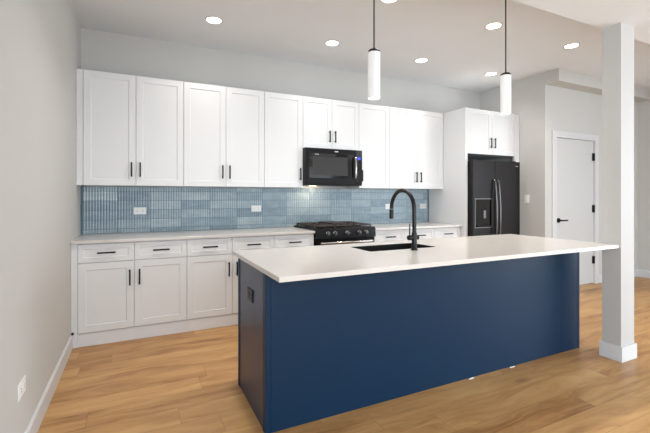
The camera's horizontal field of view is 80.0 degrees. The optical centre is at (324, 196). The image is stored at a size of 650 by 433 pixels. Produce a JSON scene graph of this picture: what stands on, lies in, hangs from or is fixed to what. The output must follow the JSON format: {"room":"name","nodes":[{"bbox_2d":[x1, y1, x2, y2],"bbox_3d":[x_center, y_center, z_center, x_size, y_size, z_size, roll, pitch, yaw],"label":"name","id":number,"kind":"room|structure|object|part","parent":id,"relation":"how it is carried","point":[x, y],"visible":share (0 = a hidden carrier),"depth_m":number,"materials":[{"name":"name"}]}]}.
{"room":"kitchen","nodes":[
{"label":"kitchen","id":0,"kind":"room"},
{"bbox_2d":[0,0,80,432],"bbox_3d":[-0.386,-0.195,-0.465,0.100,2.950,9.700,0,0,-26],"label":"wall","id":1,"kind":"structure","parent":0,"point":[40,40],"depth_m":2.08,"materials":[{"name":"grey paint"}]},
{"bbox_2d":[17,375,25,401],"bbox_3d":[-1.452,0.918,1.857,0.008,0.078,0.125,0,0,-26],"label":"wall outlet","id":2,"kind":"object","parent":1,"relation":"attached to","point":[21,387],"visible":1,"depth_m":1.84,"materials":[{"name":"white plastic"}]},
{"bbox_2d":[24,335,72,432],"bbox_3d":[-0.195,1.222,-0.727,0.014,0.115,8.862,0,0,-26],"label":"baseboard","id":3,"kind":"structure","parent":1,"relation":"attached to","point":[35,422],"depth_m":2.39,"materials":[{"name":"grey wood"}]},
{"bbox_2d":[81,28,479,188],"bbox_3d":[0.066,-0.195,5.089,5.560,2.950,0.100,0,0,-26],"label":"wall","id":4,"kind":"structure","parent":0,"point":[102,51],"depth_m":4.58,"materials":[{"name":"grey paint"}]},
{"bbox_2d":[76,69,182,186],"bbox_3d":[-1.918,-0.638,3.873,0.926,1.067,0.352,0,0,-26],"label":"upper cabinet","id":5,"kind":"object","parent":4,"relation":"attached to","point":[133,125],"depth_m":3.73,"materials":[{"name":"white wood"}]},
{"bbox_3d":[-2.260,-0.638,3.575,0.051,1.067,0.034,0,0,-26],"label":"filler strip","id":6,"kind":"part","parent":5,"relation":"part of","materials":[{"name":"white wood"}]},
{"bbox_3d":[-2.034,-0.638,3.670,0.434,1.065,0.019,0,0,-26],"label":"door","id":7,"kind":"part","parent":5,"relation":"part of","materials":[{"name":"white wood"}]},
{"bbox_3d":[-1.792,-0.260,3.758,0.014,0.140,0.034,0,0,-26],"label":"handle","id":8,"kind":"part","parent":5,"relation":"part of","materials":[{"name":"black metal"}]},
{"bbox_3d":[-1.640,-0.638,3.861,0.433,1.065,0.019,0,0,-26],"label":"door","id":9,"kind":"part","parent":5,"relation":"part of","materials":[{"name":"white wood"}]},
{"bbox_2d":[182,82,263,187],"bbox_3d":[-1.119,-0.638,4.261,0.849,1.067,0.352,0,0,-26],"label":"upper cabinet","id":10,"kind":"object","parent":4,"relation":"attached to","point":[223,127],"visible":1,"depth_m":4.12,"materials":[{"name":"white wood"}]},
{"bbox_3d":[-1.252,-0.638,4.049,0.422,1.065,0.019,0,0,-26],"label":"door","id":11,"kind":"part","parent":10,"relation":"part of","materials":[{"name":"white wood"}]},
{"bbox_3d":[-0.869,-0.638,4.235,0.420,1.065,0.019,0,0,-26],"label":"door","id":12,"kind":"part","parent":10,"relation":"part of","materials":[{"name":"white wood"}]},
{"bbox_2d":[81,186,428,233],"bbox_3d":[-0.437,0.135,4.779,4.382,0.479,0.016,0,0,-26],"label":"tile backsplash","id":13,"kind":"structure","parent":4,"relation":"attached to","point":[104,209],"depth_m":4.46,"materials":[{"name":"blue tile"}]},
{"bbox_2d":[134,207,145,213],"bbox_3d":[-1.929,0.150,4.041,0.118,0.072,0.008,0,0,-26],"label":"wall outlet","id":14,"kind":"object","parent":13,"relation":"attached to","point":[137,210],"visible":1,"depth_m":4.04,"materials":[{"name":"white plastic"}]},
{"bbox_2d":[251,205,260,211],"bbox_3d":[-0.812,0.142,4.582,0.118,0.072,0.008,0,0,-26],"label":"wall outlet","id":15,"kind":"object","parent":13,"relation":"attached to","point":[255,208],"visible":1,"depth_m":4.58,"materials":[{"name":"white plastic"}]},
{"bbox_2d":[259,92,302,187],"bbox_3d":[-0.528,-0.638,4.548,0.463,1.067,0.352,0,0,-26],"label":"upper cabinet","id":16,"kind":"object","parent":4,"relation":"attached to","point":[283,113],"visible":0.98,"depth_m":4.42,"materials":[{"name":"white wood"}]},
{"bbox_2d":[303,96,358,149],"bbox_3d":[0.022,-0.871,4.815,0.758,0.602,0.352,0,0,-26],"label":"upper cabinet","id":17,"kind":"object","parent":4,"relation":"attached to","point":[327,123],"visible":0.92,"depth_m":4.67,"materials":[{"name":"white wood"}]},
{"bbox_3d":[-0.090,-0.871,4.613,0.376,0.600,0.019,0,0,-26],"label":"door","id":18,"kind":"part","parent":17,"relation":"part of","materials":[{"name":"white wood"}]},
{"bbox_2d":[303,147,361,185],"bbox_3d":[0.049,-0.349,4.759,0.757,0.437,0.436,0,0,-26],"label":"microwave","id":19,"kind":"object","parent":17,"relation":"attached to","point":[321,166],"visible":0.99,"depth_m":4.60,"materials":[{"name":"black metal"}]},
{"bbox_3d":[0.085,-0.361,4.597,0.590,0.288,0.002,0,0,-26],"label":"door glass","id":20,"kind":"part","parent":19,"relation":"part of","materials":[{"name":"black glass"}]},
{"bbox_3d":[0.369,-0.347,4.705,0.025,0.284,0.059,0,0,-26],"label":"handle","id":21,"kind":"part","parent":19,"relation":"part of","materials":[{"name":"silver metal"}]},
{"bbox_3d":[0.414,-0.358,4.770,0.091,0.416,0.022,0,0,-26],"label":"control panel","id":22,"kind":"part","parent":19,"relation":"part of","materials":[{"name":"black glass"}]},
{"bbox_3d":[0.251,-0.871,4.778,0.375,0.600,0.019,0,0,-26],"label":"door","id":23,"kind":"part","parent":17,"relation":"part of","materials":[{"name":"white wood"}]},
{"bbox_2d":[347,103,388,188],"bbox_3d":[0.571,-0.638,5.081,0.460,1.067,0.352,0,0,-26],"label":"upper cabinet","id":24,"kind":"object","parent":4,"relation":"attached to","point":[373,119],"visible":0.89,"depth_m":4.96,"materials":[{"name":"white wood"}]},
{"bbox_2d":[388,107,442,188],"bbox_3d":[1.193,-0.638,5.382,0.919,1.067,0.352,0,0,-26],"label":"upper cabinet","id":25,"kind":"object","parent":4,"relation":"attached to","point":[415,136],"visible":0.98,"depth_m":5.25,"materials":[{"name":"white wood"}]},
{"bbox_3d":[1.047,-0.638,5.164,0.464,1.065,0.019,0,0,-26],"label":"door","id":26,"kind":"part","parent":25,"relation":"part of","materials":[{"name":"white wood"}]},
{"bbox_3d":[1.461,-0.638,5.365,0.448,1.065,0.019,0,0,-26],"label":"door","id":27,"kind":"part","parent":25,"relation":"part of","materials":[{"name":"white wood"}]},
{"bbox_2d":[468,108,514,159],"bbox_3d":[2.143,-0.873,5.624,0.910,0.601,0.747,0,0,-26],"label":"upper cabinet","id":28,"kind":"object","parent":4,"relation":"attached to","point":[491,134],"visible":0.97,"depth_m":5.32,"materials":[{"name":"white wood"}]},
{"bbox_3d":[2.083,-0.873,5.228,0.454,0.599,0.019,0,0,-26],"label":"door","id":29,"kind":"part","parent":28,"relation":"part of","materials":[{"name":"white wood"}]},
{"bbox_3d":[2.493,-0.873,5.427,0.449,0.599,0.019,0,0,-26],"label":"door","id":30,"kind":"part","parent":28,"relation":"part of","materials":[{"name":"white wood"}]},
{"bbox_2d":[512,114,518,161],"bbox_3d":[2.737,0.053,5.557,0.096,2.453,0.040,0,0,-26],"label":"panel","id":31,"kind":"object","parent":28,"relation":"attached to","point":[516,157],"visible":0.32,"depth_m":5.54,"materials":[{"name":"white wood"}]},
{"bbox_2d":[37,277,649,432],"bbox_3d":[3.132,1.320,1.242,7.920,0.080,9.700,0,0,-26],"label":"floor","id":32,"kind":"structure","parent":0,"point":[184,382],"depth_m":2.52,"materials":[{"name":"brown wood"}]},
{"bbox_2d":[71,244,77,347],"bbox_3d":[-2.119,0.841,3.280,0.046,0.878,0.048,0,0,-26],"label":"strip","id":33,"kind":"object","parent":32,"relation":"on","point":[74,247],"visible":0.92,"depth_m":3.27,"materials":[{"name":"white wood"}]},
{"bbox_2d":[78,239,186,346],"bbox_3d":[-1.829,0.841,3.739,0.875,0.878,0.672,0,0,-26],"label":"base cabinet","id":34,"kind":"object","parent":32,"relation":"on","point":[138,289],"visible":1,"depth_m":3.45,"materials":[{"name":"white wood"}]},
{"bbox_3d":[-1.902,0.488,3.378,0.426,0.156,0.019,0,0,-26],"label":"drawer","id":35,"kind":"part","parent":34,"relation":"part of","materials":[{"name":"white wood"}]},
{"bbox_3d":[-1.902,0.867,3.378,0.426,0.590,0.019,0,0,-26],"label":"door","id":36,"kind":"part","parent":34,"relation":"part of","materials":[{"name":"white wood"}]},
{"bbox_3d":[-1.891,0.485,3.354,0.140,0.014,0.034,0,0,-26],"label":"handle","id":37,"kind":"part","parent":34,"relation":"part of","materials":[{"name":"black metal"}]},
{"bbox_3d":[-1.728,0.715,3.433,0.014,0.140,0.034,0,0,-26],"label":"handle","id":38,"kind":"part","parent":34,"relation":"part of","materials":[{"name":"black metal"}]},
{"bbox_3d":[-1.508,0.488,3.569,0.442,0.156,0.019,0,0,-26],"label":"drawer","id":39,"kind":"part","parent":34,"relation":"part of","materials":[{"name":"white wood"}]},
{"bbox_3d":[-1.508,0.867,3.569,0.442,0.590,0.019,0,0,-26],"label":"door","id":40,"kind":"part","parent":34,"relation":"part of","materials":[{"name":"white wood"}]},
{"bbox_2d":[71,227,314,243],"bbox_3d":[-1.258,0.388,4.019,2.240,0.025,0.666,0,0,-26],"label":"countertop","id":41,"kind":"structure","parent":34,"relation":"on","point":[220,233],"depth_m":3.83,"materials":[{"name":"white stone"}]},
{"bbox_2d":[187,235,273,331],"bbox_3d":[-1.048,0.841,4.117,0.858,0.878,0.672,0,0,-26],"label":"base cabinet","id":42,"kind":"object","parent":32,"relation":"on","point":[212,267],"visible":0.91,"depth_m":3.77,"materials":[{"name":"white wood"}]},
{"bbox_3d":[-1.116,0.488,3.760,0.422,0.156,0.019,0,0,-26],"label":"drawer","id":43,"kind":"part","parent":42,"relation":"part of","materials":[{"name":"white wood"}]},
{"bbox_3d":[-1.116,0.867,3.760,0.422,0.590,0.019,0,0,-26],"label":"door","id":44,"kind":"part","parent":42,"relation":"part of","materials":[{"name":"white wood"}]},
{"bbox_3d":[-0.729,0.867,3.947,0.429,0.590,0.019,0,0,-26],"label":"door","id":45,"kind":"part","parent":42,"relation":"part of","materials":[{"name":"white wood"}]},
{"bbox_3d":[-0.729,0.488,3.947,0.429,0.156,0.019,0,0,-26],"label":"drawer","id":46,"kind":"part","parent":42,"relation":"part of","materials":[{"name":"white wood"}]},
{"bbox_2d":[273,233,313,247],"bbox_3d":[-0.457,0.841,4.404,0.454,0.878,0.672,0,0,-26],"label":"base cabinet","id":47,"kind":"object","parent":32,"relation":"on","point":[291,240],"visible":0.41,"depth_m":4.13,"materials":[{"name":"white wood"}]},
{"bbox_2d":[294,221,375,245],"bbox_3d":[0.115,0.794,4.640,0.770,0.972,0.707,0,0,-26],"label":"gas range","id":48,"kind":"object","parent":32,"relation":"on","point":[326,232],"visible":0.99,"depth_m":4.39,"materials":[{"name":"black metal"}]},
{"bbox_2d":[294,225,364,230],"bbox_3d":[0.094,0.365,4.682,0.770,0.019,0.612,0,0,-26],"label":"cooktop","id":49,"kind":"object","parent":48,"relation":"in","point":[309,227],"depth_m":4.44,"materials":[{"name":"black metal"}]},
{"bbox_3d":[0.233,0.757,4.395,0.756,0.565,0.040,0,0,-26],"label":"oven door","id":50,"kind":"part","parent":48,"relation":"part of","materials":[{"name":"black metal"}]},
{"bbox_3d":[0.239,0.407,4.383,0.764,0.115,0.050,0,0,-26],"label":"control panel","id":51,"kind":"part","parent":48,"relation":"part of","materials":[{"name":"black metal"}]},
{"bbox_3d":[0.255,0.512,4.350,0.688,0.029,0.063,0,0,-26],"label":"handle","id":52,"kind":"part","parent":48,"relation":"part of","materials":[{"name":"silver metal"}]},
{"bbox_2d":[373,229,404,241],"bbox_3d":[0.649,0.841,4.941,0.443,0.878,0.672,0,0,-26],"label":"base cabinet","id":53,"kind":"object","parent":32,"relation":"on","point":[381,235],"visible":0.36,"depth_m":4.67,"materials":[{"name":"white wood"}]},
{"bbox_2d":[238,252,578,432],"bbox_3d":[0.772,0.840,2.978,2.749,0.879,0.664,0,0,-26],"label":"kitchen island","id":54,"kind":"object","parent":32,"relation":"on","point":[311,350],"visible":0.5,"depth_m":2.46,"materials":[{"name":"blue wood"}]},
{"bbox_3d":[-0.577,0.840,2.630,0.018,0.879,0.037,0,0,-26],"label":"trim","id":55,"kind":"part","parent":54,"relation":"part of","materials":[{"name":"blue wood"}]},
{"bbox_2d":[247,287,252,302],"bbox_3d":[-0.457,0.600,2.362,0.008,0.075,0.115,0,0,-26],"label":"wall outlet","id":56,"kind":"object","parent":54,"relation":"attached to","point":[249,291],"visible":1,"depth_m":2.37,"materials":[{"name":"black plastic"}]},
{"bbox_3d":[-0.449,0.840,2.372,0.014,0.879,0.539,0,0,-26],"label":"panel","id":57,"kind":"part","parent":54,"relation":"part of","materials":[{"name":"blue wood"}]},
{"bbox_3d":[-0.317,0.840,2.108,0.030,0.879,0.050,0,0,-26],"label":"corner post","id":58,"kind":"part","parent":54,"relation":"part of","materials":[{"name":"blue wood"}]},
{"bbox_2d":[232,234,618,282],"bbox_3d":[0.824,0.388,2.846,2.778,0.025,0.978,0,0,-26],"label":"island countertop","id":59,"kind":"structure","parent":54,"relation":"on","point":[287,264],"depth_m":2.51,"materials":[{"name":"white stone"}]},
{"bbox_2d":[352,243,432,251],"bbox_3d":[0.507,0.488,2.891,0.613,0.223,0.318,0,0,-26],"label":"sink","id":60,"kind":"object","parent":59,"relation":"in","point":[372,248],"visible":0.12,"depth_m":3.03,"materials":[{"name":"black metal"}]},
{"bbox_2d":[389,188,418,249],"bbox_3d":[0.558,0.158,2.829,0.082,0.434,0.310,0,0,-26],"label":"faucet","id":61,"kind":"object","parent":59,"relation":"on","point":[414,237],"visible":1,"depth_m":2.71,"materials":[{"name":"black metal"}]},
{"bbox_3d":[0.567,0.098,2.837,0.029,0.314,0.299,0,0,-26],"label":"spout","id":62,"kind":"part","parent":61,"relation":"part of","materials":[{"name":"black metal"}]},
{"bbox_3d":[2.032,0.840,3.232,0.222,0.879,0.016,0,0,-26],"label":"panel","id":63,"kind":"part","parent":54,"relation":"part of","materials":[{"name":"blue wood"}]},
{"bbox_3d":[2.135,0.840,3.297,0.018,0.879,0.050,0,0,-26],"label":"corner post","id":64,"kind":"part","parent":54,"relation":"part of","materials":[{"name":"blue wood"}]},
{"bbox_2d":[404,227,459,239],"bbox_3d":[1.262,0.841,5.238,0.919,0.878,0.672,0,0,-26],"label":"base cabinet","id":65,"kind":"object","parent":32,"relation":"on","point":[445,232],"visible":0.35,"depth_m":4.99,"materials":[{"name":"white wood"}]},
{"bbox_2d":[365,222,461,230],"bbox_3d":[1.060,0.388,5.143,1.369,0.025,0.666,0,0,-26],"label":"countertop","id":66,"kind":"structure","parent":65,"relation":"on","point":[385,226],"depth_m":5.01,"materials":[{"name":"white stone"}]},
{"bbox_3d":[1.187,0.488,4.876,0.464,0.156,0.019,0,0,-26],"label":"drawer","id":67,"kind":"part","parent":65,"relation":"part of","materials":[{"name":"white wood"}]},
{"bbox_3d":[1.601,0.488,5.077,0.448,0.156,0.019,0,0,-26],"label":"drawer","id":68,"kind":"part","parent":65,"relation":"part of","materials":[{"name":"white wood"}]},
{"bbox_2d":[429,107,467,236],"bbox_3d":[1.707,0.052,5.428,0.040,2.455,0.718,0,0,-26],"label":"panel","id":69,"kind":"object","parent":32,"relation":"on","point":[449,204],"visible":0.4,"depth_m":5.27,"materials":[{"name":"white wood"}]},
{"bbox_2d":[468,159,519,235],"bbox_3d":[2.175,0.394,5.553,0.904,1.772,0.846,0,0,-26],"label":"refrigerator","id":70,"kind":"object","parent":32,"relation":"on","point":[493,186],"visible":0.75,"depth_m":5.18,"materials":[{"name":"black metal"}]},
{"bbox_3d":[2.090,0.370,5.155,0.405,1.700,0.062,0,0,-26],"label":"freezer door","id":71,"kind":"part","parent":70,"relation":"part of","materials":[{"name":"black metal"}]},
{"bbox_3d":[2.095,0.220,5.119,0.318,0.390,0.006,0,0,-26],"label":"dispenser frame","id":72,"kind":"part","parent":70,"relation":"part of","materials":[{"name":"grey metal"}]},
{"bbox_3d":[2.276,0.240,5.172,0.027,0.936,0.072,0,0,-26],"label":"handle","id":73,"kind":"part","parent":70,"relation":"part of","materials":[{"name":"grey metal"}]},
{"bbox_3d":[2.335,0.240,5.201,0.027,0.936,0.072,0,0,-26],"label":"handle","id":74,"kind":"part","parent":70,"relation":"part of","materials":[{"name":"grey metal"}]},
{"bbox_3d":[2.499,0.370,5.353,0.495,1.700,0.062,0,0,-26],"label":"door","id":75,"kind":"part","parent":70,"relation":"part of","materials":[{"name":"black metal"}]},
{"bbox_2d":[72,0,649,91],"bbox_3d":[1.619,-1.720,4.361,7.920,0.100,2.765,0,0,-26],"label":"ceiling","id":76,"kind":"structure","parent":0,"point":[452,35],"depth_m":3.97,"materials":[{"name":"paint"}]},
{"bbox_2d":[205,16,222,23],"bbox_3d":[-1.051,-1.667,3.669,0.168,0.006,0.168,0,0,-26],"label":"recessed light","id":77,"kind":"object","parent":76,"relation":"in","point":[210,19],"visible":1,"depth_m":3.67,"materials":[{"name":"grey plastic"}]},
{"bbox_2d":[207,17,220,22],"bbox_3d":[-1.051,-1.668,3.669,0.131,0.003,0.131,0,0,-3],"label":"diffuser","id":78,"kind":"object","parent":77,"relation":"attached to","point":[209,19],"depth_m":3.67,"materials":[{"name":"white plastic"}]},
{"bbox_2d":[325,40,339,45],"bbox_3d":[0.077,-1.667,4.217,0.168,0.006,0.168,0,0,-26],"label":"recessed light","id":79,"kind":"object","parent":76,"relation":"in","point":[329,42],"visible":1,"depth_m":4.22,"materials":[{"name":"grey plastic"}]},
{"bbox_2d":[326,41,337,45],"bbox_3d":[0.077,-1.668,4.217,0.131,0.003,0.131,0,0,42],"label":"diffuser","id":80,"kind":"object","parent":79,"relation":"attached to","point":[329,43],"depth_m":4.22,"materials":[{"name":"white plastic"}]},
{"bbox_2d":[368,0,379,99],"bbox_3d":[0.325,-1.160,2.570,0.120,1.020,0.120,0,0,-26],"label":"pendant light","id":81,"kind":"object","parent":76,"relation":"hanging from","point":[374,53],"visible":1,"depth_m":2.54,"materials":[{"name":"white glass"}]},
{"bbox_3d":[0.325,-0.802,2.570,0.082,0.304,0.082,0,0,-26],"label":"lamp shade","id":82,"kind":"part","parent":81,"relation":"part of","materials":[{"name":"white glass"}]},
{"bbox_3d":[0.325,-1.316,2.570,0.010,0.668,0.010,0,0,-26],"label":"cord","id":83,"kind":"part","parent":81,"relation":"part of","materials":[{"name":"black plastic"}]},
{"bbox_2d":[380,0,397,2],"bbox_3d":[0.545,-1.667,3.265,0.168,0.006,0.168,0,0,-26],"label":"recessed light","id":84,"kind":"object","parent":76,"relation":"in","point":[383,1],"visible":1,"depth_m":3.31,"materials":[{"name":"grey plastic"}]},
{"bbox_2d":[414,58,427,62],"bbox_3d":[1.182,-1.667,4.753,0.168,0.006,0.168,0,0,-26],"label":"recessed light","id":85,"kind":"object","parent":76,"relation":"in","point":[419,60],"visible":1,"depth_m":4.75,"materials":[{"name":"grey"}]},
{"bbox_2d":[484,72,497,75],"bbox_3d":[2.259,-1.667,5.275,0.168,0.006,0.168,0,0,-26],"label":"recessed light","id":86,"kind":"object","parent":76,"relation":"in","point":[488,73],"visible":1,"depth_m":5.25,"materials":[{"name":"white plastic"}]},
{"bbox_2d":[484,22,502,29],"bbox_3d":[1.648,-1.667,3.789,0.168,0.006,0.168,0,0,-26],"label":"recessed light","id":87,"kind":"object","parent":76,"relation":"in","point":[494,25],"visible":1,"depth_m":3.78,"materials":[{"name":"grey plastic"}]},
{"bbox_2d":[486,23,500,28],"bbox_3d":[1.648,-1.668,3.789,0.131,0.003,0.131,0,0,42],"label":"diffuser","id":88,"kind":"object","parent":87,"relation":"attached to","point":[491,25],"depth_m":3.78,"materials":[{"name":"white plastic"}]},
{"bbox_2d":[500,0,510,114],"bbox_3d":[1.453,-1.169,3.117,0.120,1.002,0.120,0,0,-26],"label":"pendant light","id":89,"kind":"object","parent":76,"relation":"hanging from","point":[505,78],"visible":1,"depth_m":3.08,"materials":[{"name":"white glass"}]},
{"bbox_3d":[1.453,-0.820,3.117,0.082,0.304,0.082,0,0,-26],"label":"lamp shade","id":90,"kind":"part","parent":89,"relation":"part of","materials":[{"name":"white glass"}]},
{"bbox_3d":[1.453,-1.325,3.117,0.010,0.650,0.010,0,0,-26],"label":"cord","id":91,"kind":"part","parent":89,"relation":"part of","materials":[{"name":"black plastic"}]},
{"bbox_2d":[563,43,580,48],"bbox_3d":[2.731,-1.667,4.292,0.168,0.006,0.168,0,0,-26],"label":"recessed light","id":92,"kind":"object","parent":76,"relation":"in","point":[571,45],"visible":1,"depth_m":4.28,"materials":[{"name":"grey plastic"}]},
{"bbox_2d":[565,44,578,47],"bbox_3d":[2.731,-1.668,4.292,0.131,0.003,0.131,0,0,42],"label":"diffuser","id":93,"kind":"object","parent":92,"relation":"attached to","point":[568,45],"depth_m":4.28,"materials":[{"name":"white plastic"}]},
{"bbox_2d":[480,75,536,235],"bbox_3d":[2.748,-0.195,5.790,0.120,2.950,0.980,0,0,-26],"label":"wall","id":94,"kind":"structure","parent":0,"point":[524,91],"depth_m":5.48,"materials":[{"name":"grey paint"}]},
{"bbox_2d":[524,195,528,202],"bbox_3d":[2.839,0.035,5.454,0.010,0.120,0.075,0,0,-26],"label":"light switch","id":95,"kind":"object","parent":94,"relation":"attached to","point":[526,197],"visible":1,"depth_m":5.45,"materials":[{"name":"white plastic"}]},
{"bbox_2d":[514,0,649,43],"bbox_3d":[3.736,-1.560,-0.002,7.920,0.420,6.935,0,0,-26],"label":"ceiling","id":96,"kind":"structure","parent":0,"point":[602,14],"depth_m":2.83,"materials":[{"name":"paint"}]},
{"bbox_2d":[537,73,637,274],"bbox_3d":[4.005,-0.195,5.788,2.380,2.950,0.120,0,0,-26],"label":"wall","id":97,"kind":"structure","parent":0,"point":[558,108],"depth_m":5.37,"materials":[{"name":"grey paint"}]},
{"bbox_2d":[552,130,598,284],"bbox_3d":[3.549,0.190,5.531,1.055,2.180,0.165,0,0,-26],"label":"door","id":98,"kind":"structure","parent":97,"relation":"in","point":[575,156],"depth_m":5.55,"materials":[{"name":"grey paint"}]},
{"bbox_2d":[599,269,637,282],"bbox_3d":[4.529,1.222,5.968,1.080,0.115,0.014,0,0,-26],"label":"baseboard","id":99,"kind":"structure","parent":97,"relation":"attached to","point":[636,270],"depth_m":6.14,"materials":[{"name":"grey wood"}]},
{"bbox_2d":[545,68,649,101],"bbox_3d":[4.028,-1.590,5.627,2.280,0.160,0.190,0,0,-26],"label":"beam","id":100,"kind":"structure","parent":0,"point":[563,78],"depth_m":5.29,"materials":[{"name":"grey paint"}]},
{"bbox_2d":[599,22,636,362],"bbox_3d":[2.345,-0.035,3.103,0.211,2.630,0.164,0,0,-26],"label":"column","id":101,"kind":"structure","parent":0,"point":[617,343],"depth_m":3.05,"materials":[{"name":"grey paint"}]},
{"bbox_3d":[2.345,1.222,3.103,0.211,0.115,0.164,0,0,-26],"label":"baseboard","id":102,"kind":"part","parent":101,"relation":"part of","materials":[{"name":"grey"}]},
{"bbox_2d":[638,100,649,270],"bbox_3d":[6.912,-0.195,2.408,0.100,2.950,8.500,0,0,-26],"label":"wall","id":103,"kind":"structure","parent":0,"point":[644,106],"depth_m":6.13,"materials":[{"name":"grey paint"}]},
{"bbox_2d":[638,269,649,277],"bbox_3d":[6.839,1.222,2.428,0.014,0.115,8.400,0,0,-26],"label":"baseboard","id":104,"kind":"structure","parent":103,"relation":"attached to","point":[641,273],"depth_m":6.12,"materials":[{"name":"grey wood"}]}
]}

